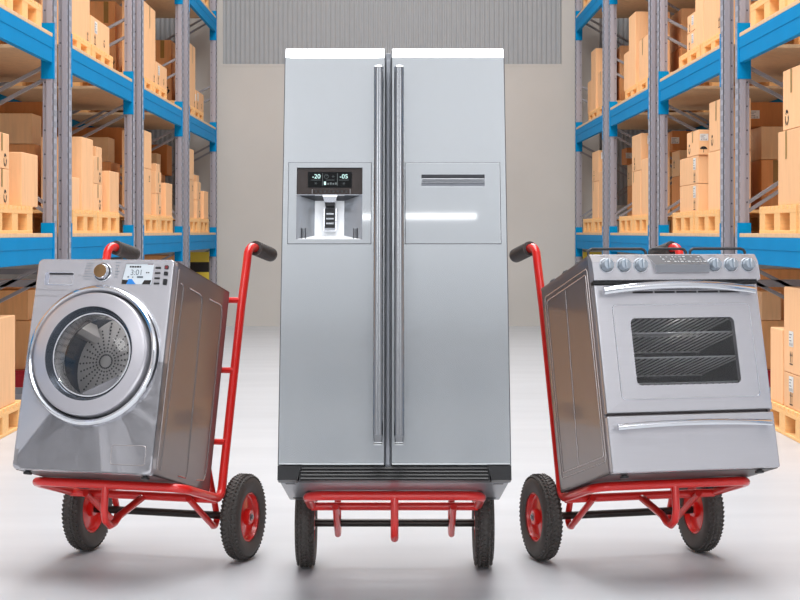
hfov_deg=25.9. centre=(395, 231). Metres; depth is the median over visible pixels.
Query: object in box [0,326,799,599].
floor
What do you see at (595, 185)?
cardboard box
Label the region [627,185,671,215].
cardboard box
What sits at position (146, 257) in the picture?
cardboard box
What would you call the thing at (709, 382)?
wire shelf
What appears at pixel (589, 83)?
cardboard box
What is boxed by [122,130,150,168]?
cardboard box
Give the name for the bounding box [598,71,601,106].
cardboard box
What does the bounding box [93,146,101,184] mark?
cardboard box
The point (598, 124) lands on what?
rack
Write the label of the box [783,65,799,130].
cardboard box
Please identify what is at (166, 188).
cardboard box
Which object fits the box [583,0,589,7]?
wooden pallet
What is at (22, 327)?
cardboard box
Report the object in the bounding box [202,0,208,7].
wooden pallet
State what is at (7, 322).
cardboard box
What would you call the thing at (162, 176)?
cardboard box
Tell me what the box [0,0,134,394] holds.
rack
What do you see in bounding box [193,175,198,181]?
cardboard box
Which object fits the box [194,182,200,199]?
cardboard box
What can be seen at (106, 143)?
cardboard box
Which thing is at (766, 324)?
cardboard box
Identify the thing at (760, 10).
wooden pallet
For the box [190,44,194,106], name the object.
cardboard box
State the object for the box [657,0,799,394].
rack
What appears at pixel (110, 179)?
cardboard box
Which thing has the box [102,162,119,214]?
cardboard box
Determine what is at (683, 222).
wooden pallet
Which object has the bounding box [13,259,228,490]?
washing machine
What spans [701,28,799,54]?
wooden pallet
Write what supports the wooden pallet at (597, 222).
on the rack at (598, 124)
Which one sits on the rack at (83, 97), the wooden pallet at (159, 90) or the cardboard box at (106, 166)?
the wooden pallet at (159, 90)
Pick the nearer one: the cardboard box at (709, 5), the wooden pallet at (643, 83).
the cardboard box at (709, 5)
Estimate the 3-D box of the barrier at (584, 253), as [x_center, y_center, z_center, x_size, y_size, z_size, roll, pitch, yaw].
[3.018,0.893,26.825,0.285,1.170,0.120,0,0,0]
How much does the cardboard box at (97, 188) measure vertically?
0.262 m
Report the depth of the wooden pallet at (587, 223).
25.75 m
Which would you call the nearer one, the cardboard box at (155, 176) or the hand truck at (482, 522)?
the hand truck at (482, 522)
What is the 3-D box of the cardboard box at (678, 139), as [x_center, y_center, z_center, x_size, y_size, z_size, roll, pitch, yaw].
[3.837,-1.133,21.849,0.866,0.237,0.602,0,0,0]
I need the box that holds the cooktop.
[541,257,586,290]
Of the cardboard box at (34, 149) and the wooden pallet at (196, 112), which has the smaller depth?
the cardboard box at (34, 149)
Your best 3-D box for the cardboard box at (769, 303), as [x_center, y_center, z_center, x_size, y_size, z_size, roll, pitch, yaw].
[3.470,0.682,16.300,0.180,0.267,0.400,0,0,0]
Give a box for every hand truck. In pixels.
[32,241,276,559]
[295,491,494,567]
[509,241,749,560]
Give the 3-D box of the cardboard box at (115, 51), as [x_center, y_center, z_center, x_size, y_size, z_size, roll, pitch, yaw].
[-3.800,-2.045,21.699,0.800,0.453,1.102,0,0,0]
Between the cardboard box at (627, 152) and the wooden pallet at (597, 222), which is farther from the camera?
the cardboard box at (627, 152)
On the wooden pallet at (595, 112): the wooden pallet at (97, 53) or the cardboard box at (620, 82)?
the cardboard box at (620, 82)
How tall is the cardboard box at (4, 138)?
0.259 m
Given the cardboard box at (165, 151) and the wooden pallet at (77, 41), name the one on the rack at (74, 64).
the wooden pallet at (77, 41)
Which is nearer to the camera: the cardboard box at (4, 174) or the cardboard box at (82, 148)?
the cardboard box at (4, 174)
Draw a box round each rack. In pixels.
[0,0,56,399]
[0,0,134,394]
[0,0,183,264]
[57,0,216,283]
[575,0,734,262]
[608,0,782,253]
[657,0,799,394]
[735,0,799,298]
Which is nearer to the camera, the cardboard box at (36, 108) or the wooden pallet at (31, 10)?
the wooden pallet at (31, 10)
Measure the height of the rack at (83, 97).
6.500 m
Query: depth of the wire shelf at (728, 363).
7.55 m
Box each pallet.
[0,28,90,54]
[0,205,32,232]
[0,400,20,438]
[5,0,41,26]
[14,72,152,90]
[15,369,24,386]
[32,210,96,232]
[32,211,118,232]
[57,82,166,98]
[79,100,193,113]
[91,44,112,67]
[107,107,203,120]
[119,215,158,232]
[119,216,172,232]
[121,218,198,232]
[121,218,208,232]
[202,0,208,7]
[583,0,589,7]
[583,218,670,232]
[588,107,684,120]
[593,218,670,232]
[598,100,708,113]
[619,216,672,232]
[625,82,734,98]
[633,215,672,232]
[639,72,777,90]
[673,211,759,232]
[679,44,700,67]
[695,210,759,232]
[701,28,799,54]
[750,0,786,26]
[759,204,798,232]
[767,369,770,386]
[770,400,799,442]
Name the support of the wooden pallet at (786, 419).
on the floor
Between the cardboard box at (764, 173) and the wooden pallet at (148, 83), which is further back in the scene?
the wooden pallet at (148, 83)
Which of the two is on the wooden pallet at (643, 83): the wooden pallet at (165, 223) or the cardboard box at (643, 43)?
the cardboard box at (643, 43)
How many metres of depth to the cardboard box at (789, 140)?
12.62 m
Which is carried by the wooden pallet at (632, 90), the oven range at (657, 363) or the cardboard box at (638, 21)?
the cardboard box at (638, 21)
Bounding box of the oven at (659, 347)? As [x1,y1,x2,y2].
[591,280,771,414]
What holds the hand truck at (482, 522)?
on the floor
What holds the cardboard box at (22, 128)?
on the cardboard box at (34, 149)
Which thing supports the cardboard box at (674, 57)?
on the wooden pallet at (632, 90)
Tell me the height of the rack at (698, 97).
6.500 m
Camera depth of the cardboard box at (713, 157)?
15.54 m
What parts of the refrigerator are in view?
spout, control panel, freezer door, handle, handle, fridge door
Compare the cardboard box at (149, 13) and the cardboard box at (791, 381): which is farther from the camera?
the cardboard box at (149, 13)
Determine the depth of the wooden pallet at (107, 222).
17.11 m
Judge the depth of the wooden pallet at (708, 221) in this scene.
15.79 m
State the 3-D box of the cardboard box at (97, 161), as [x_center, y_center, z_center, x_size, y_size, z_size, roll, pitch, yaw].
[-3.074,-0.591,16.655,0.452,0.259,0.470,0,0,0]
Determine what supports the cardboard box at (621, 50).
on the cardboard box at (620, 82)
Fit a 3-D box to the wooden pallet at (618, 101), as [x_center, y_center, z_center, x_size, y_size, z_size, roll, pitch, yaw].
[3.665,-1.716,24.690,1.450,0.205,1.240,0,0,0]
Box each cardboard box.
[0,102,42,136]
[0,113,40,145]
[0,132,8,168]
[0,169,8,204]
[0,288,35,319]
[0,315,14,408]
[1,287,22,289]
[6,152,37,206]
[9,144,40,209]
[15,319,31,368]
[41,0,89,42]
[41,137,92,210]
[41,177,78,209]
[57,127,123,164]
[86,137,113,162]
[90,1,121,48]
[90,15,108,53]
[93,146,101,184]
[93,156,101,183]
[93,184,101,211]
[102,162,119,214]
[102,171,118,212]
[109,45,121,71]
[120,153,160,173]
[120,174,164,211]
[122,1,154,82]
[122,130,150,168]
[122,168,150,214]
[144,255,173,260]
[150,163,159,171]
[151,145,171,175]
[151,171,160,193]
[151,193,160,215]
[155,40,174,77]
[155,61,166,89]
[161,183,171,216]
[167,76,174,99]
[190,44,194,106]
[190,149,193,179]
[190,180,193,217]
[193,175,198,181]
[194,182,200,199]
[194,200,200,217]
[195,90,203,112]
[199,191,207,218]
[588,81,590,112]
[591,48,601,110]
[592,150,601,181]
[592,181,598,217]
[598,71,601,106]
[599,171,601,217]
[617,46,628,79]
[617,78,624,99]
[622,148,671,164]
[624,51,628,90]
[627,164,671,185]
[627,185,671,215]
[629,12,669,87]
[632,133,669,171]
[632,170,640,215]
[639,34,669,81]
[641,158,669,214]
[668,131,692,151]
[670,8,694,53]
[670,47,686,71]
[672,150,686,176]
[672,176,681,214]
[680,155,707,185]
[680,184,707,211]
[687,30,694,51]
[687,130,710,157]
[688,12,694,33]
[695,0,703,46]
[704,0,715,40]
[708,150,750,209]
[709,98,750,151]
[716,0,750,33]
[749,127,782,161]
[751,102,782,128]
[751,160,778,209]
[757,269,799,317]
[757,290,780,319]
[761,318,783,368]
[771,327,783,404]
[778,127,799,205]
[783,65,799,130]
[784,287,799,375]
[784,371,799,411]
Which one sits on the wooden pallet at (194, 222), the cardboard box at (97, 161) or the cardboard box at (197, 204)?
the cardboard box at (197, 204)
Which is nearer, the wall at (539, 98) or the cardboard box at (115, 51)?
the cardboard box at (115, 51)
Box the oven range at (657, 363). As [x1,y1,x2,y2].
[541,247,779,492]
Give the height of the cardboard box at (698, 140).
0.237 m
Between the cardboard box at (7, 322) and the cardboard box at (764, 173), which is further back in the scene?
the cardboard box at (764, 173)
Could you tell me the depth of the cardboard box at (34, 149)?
16.89 m
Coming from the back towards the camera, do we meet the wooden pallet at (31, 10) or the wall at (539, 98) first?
the wall at (539, 98)
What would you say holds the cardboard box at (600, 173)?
on the wooden pallet at (597, 222)
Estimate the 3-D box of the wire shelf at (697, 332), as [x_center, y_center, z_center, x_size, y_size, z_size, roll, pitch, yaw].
[1.136,0.482,7.565,0.588,0.008,0.432,0,-15,-15]
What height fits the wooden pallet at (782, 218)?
0.205 m
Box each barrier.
[190,252,208,279]
[583,252,601,258]
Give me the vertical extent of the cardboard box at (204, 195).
0.414 m
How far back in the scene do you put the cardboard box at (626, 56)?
22.30 m
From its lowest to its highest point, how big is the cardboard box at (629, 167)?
0.317 m
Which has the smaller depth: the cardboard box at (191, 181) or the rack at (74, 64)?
the rack at (74, 64)
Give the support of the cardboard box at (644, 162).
on the wooden pallet at (640, 221)
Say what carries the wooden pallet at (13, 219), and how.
on the rack at (16, 30)
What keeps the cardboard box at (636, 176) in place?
on the wooden pallet at (640, 221)
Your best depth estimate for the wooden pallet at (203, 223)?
25.75 m
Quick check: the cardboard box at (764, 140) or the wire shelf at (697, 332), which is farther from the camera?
the cardboard box at (764, 140)
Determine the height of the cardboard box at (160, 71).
0.289 m
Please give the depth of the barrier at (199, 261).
26.76 m
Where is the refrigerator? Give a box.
[277,49,511,499]
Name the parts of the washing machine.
detergent drawer, door, programme knob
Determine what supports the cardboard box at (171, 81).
on the wooden pallet at (196, 112)
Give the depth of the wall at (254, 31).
27.37 m
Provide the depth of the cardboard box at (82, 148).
15.89 m
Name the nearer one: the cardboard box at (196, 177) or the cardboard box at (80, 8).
the cardboard box at (80, 8)
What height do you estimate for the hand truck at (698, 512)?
1.435 m
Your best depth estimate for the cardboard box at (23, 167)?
13.33 m
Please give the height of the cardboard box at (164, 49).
0.527 m
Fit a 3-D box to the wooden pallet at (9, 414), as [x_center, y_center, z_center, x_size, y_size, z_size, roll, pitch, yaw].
[-3.545,1.375,12.590,1.450,0.205,1.240,0,0,0]
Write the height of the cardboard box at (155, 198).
0.262 m
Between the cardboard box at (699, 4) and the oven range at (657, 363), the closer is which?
the oven range at (657, 363)
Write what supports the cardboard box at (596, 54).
on the wooden pallet at (595, 112)
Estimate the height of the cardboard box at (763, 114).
0.237 m
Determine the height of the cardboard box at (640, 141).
0.427 m
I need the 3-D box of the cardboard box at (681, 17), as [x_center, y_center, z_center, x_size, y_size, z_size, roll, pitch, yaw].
[3.875,-2.508,21.800,0.750,0.467,0.900,0,0,0]
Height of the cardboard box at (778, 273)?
0.457 m
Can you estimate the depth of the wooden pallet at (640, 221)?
20.12 m
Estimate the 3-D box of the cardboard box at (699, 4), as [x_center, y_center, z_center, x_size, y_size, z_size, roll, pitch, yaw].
[3.175,-2.258,16.950,0.450,0.879,0.440,0,0,0]
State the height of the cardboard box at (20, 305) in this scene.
0.277 m
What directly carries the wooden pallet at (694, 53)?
on the rack at (717, 64)
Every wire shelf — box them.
[631,318,727,336]
[632,331,732,353]
[634,355,735,376]
[638,381,737,384]
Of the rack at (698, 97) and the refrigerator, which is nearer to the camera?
the refrigerator
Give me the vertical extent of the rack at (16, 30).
6.500 m
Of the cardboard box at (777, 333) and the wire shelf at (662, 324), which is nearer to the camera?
the wire shelf at (662, 324)
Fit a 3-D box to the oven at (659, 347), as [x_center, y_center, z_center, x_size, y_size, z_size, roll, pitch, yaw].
[1.179,0.510,7.527,0.813,0.613,0.772,0,0,0]
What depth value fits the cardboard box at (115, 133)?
21.67 m
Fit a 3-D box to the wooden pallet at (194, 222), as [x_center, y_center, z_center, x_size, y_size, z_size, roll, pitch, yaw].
[-3.555,-0.093,24.410,1.450,0.205,1.240,0,0,0]
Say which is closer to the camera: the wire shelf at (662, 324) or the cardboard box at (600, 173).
the wire shelf at (662, 324)
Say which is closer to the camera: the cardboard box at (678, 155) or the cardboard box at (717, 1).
the cardboard box at (717, 1)
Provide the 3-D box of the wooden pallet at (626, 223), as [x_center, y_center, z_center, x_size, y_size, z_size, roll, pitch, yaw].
[3.555,-0.093,21.470,1.450,0.205,1.240,0,0,0]
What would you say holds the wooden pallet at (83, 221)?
on the rack at (74, 64)
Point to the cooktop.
(579, 265)
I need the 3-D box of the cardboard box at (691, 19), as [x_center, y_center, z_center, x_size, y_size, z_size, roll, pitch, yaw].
[3.124,-2.089,17.410,0.352,0.177,0.440,0,0,0]
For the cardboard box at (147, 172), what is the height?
0.529 m
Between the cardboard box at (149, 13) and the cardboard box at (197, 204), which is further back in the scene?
the cardboard box at (197, 204)
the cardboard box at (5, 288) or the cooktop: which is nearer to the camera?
the cooktop
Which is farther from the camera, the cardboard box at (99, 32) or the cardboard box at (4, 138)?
the cardboard box at (99, 32)
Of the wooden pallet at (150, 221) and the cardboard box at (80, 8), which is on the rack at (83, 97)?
the wooden pallet at (150, 221)
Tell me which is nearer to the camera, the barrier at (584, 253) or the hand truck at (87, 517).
the hand truck at (87, 517)
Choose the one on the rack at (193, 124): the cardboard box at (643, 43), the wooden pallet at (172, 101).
the wooden pallet at (172, 101)
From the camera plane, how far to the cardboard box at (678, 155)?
21.66 m
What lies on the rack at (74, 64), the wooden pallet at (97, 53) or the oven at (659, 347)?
the wooden pallet at (97, 53)
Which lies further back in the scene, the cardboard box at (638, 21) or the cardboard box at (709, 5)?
the cardboard box at (638, 21)
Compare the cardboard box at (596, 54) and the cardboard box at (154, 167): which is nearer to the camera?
the cardboard box at (154, 167)
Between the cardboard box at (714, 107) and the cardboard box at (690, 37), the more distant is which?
the cardboard box at (690, 37)
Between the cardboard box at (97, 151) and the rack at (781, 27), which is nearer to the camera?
the rack at (781, 27)
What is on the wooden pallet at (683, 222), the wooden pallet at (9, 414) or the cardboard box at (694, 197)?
the cardboard box at (694, 197)
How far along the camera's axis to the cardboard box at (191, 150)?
24.28 m
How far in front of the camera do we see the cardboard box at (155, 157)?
25.41 m
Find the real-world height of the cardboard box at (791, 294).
0.617 m
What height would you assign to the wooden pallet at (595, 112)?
0.205 m
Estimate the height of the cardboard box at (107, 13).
0.527 m
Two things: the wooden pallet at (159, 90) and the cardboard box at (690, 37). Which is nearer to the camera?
the cardboard box at (690, 37)
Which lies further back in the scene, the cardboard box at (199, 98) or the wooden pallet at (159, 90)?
the cardboard box at (199, 98)
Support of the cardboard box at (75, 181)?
on the wooden pallet at (83, 221)
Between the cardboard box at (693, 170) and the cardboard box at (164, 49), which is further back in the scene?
the cardboard box at (164, 49)
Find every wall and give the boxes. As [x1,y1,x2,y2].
[0,0,782,204]
[0,0,799,325]
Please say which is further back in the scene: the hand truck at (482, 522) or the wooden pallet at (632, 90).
the wooden pallet at (632, 90)
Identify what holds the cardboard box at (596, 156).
on the cardboard box at (595, 185)
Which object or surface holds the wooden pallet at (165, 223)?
on the rack at (83, 97)
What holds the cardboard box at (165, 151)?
on the cardboard box at (162, 176)
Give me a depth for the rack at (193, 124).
25.15 m

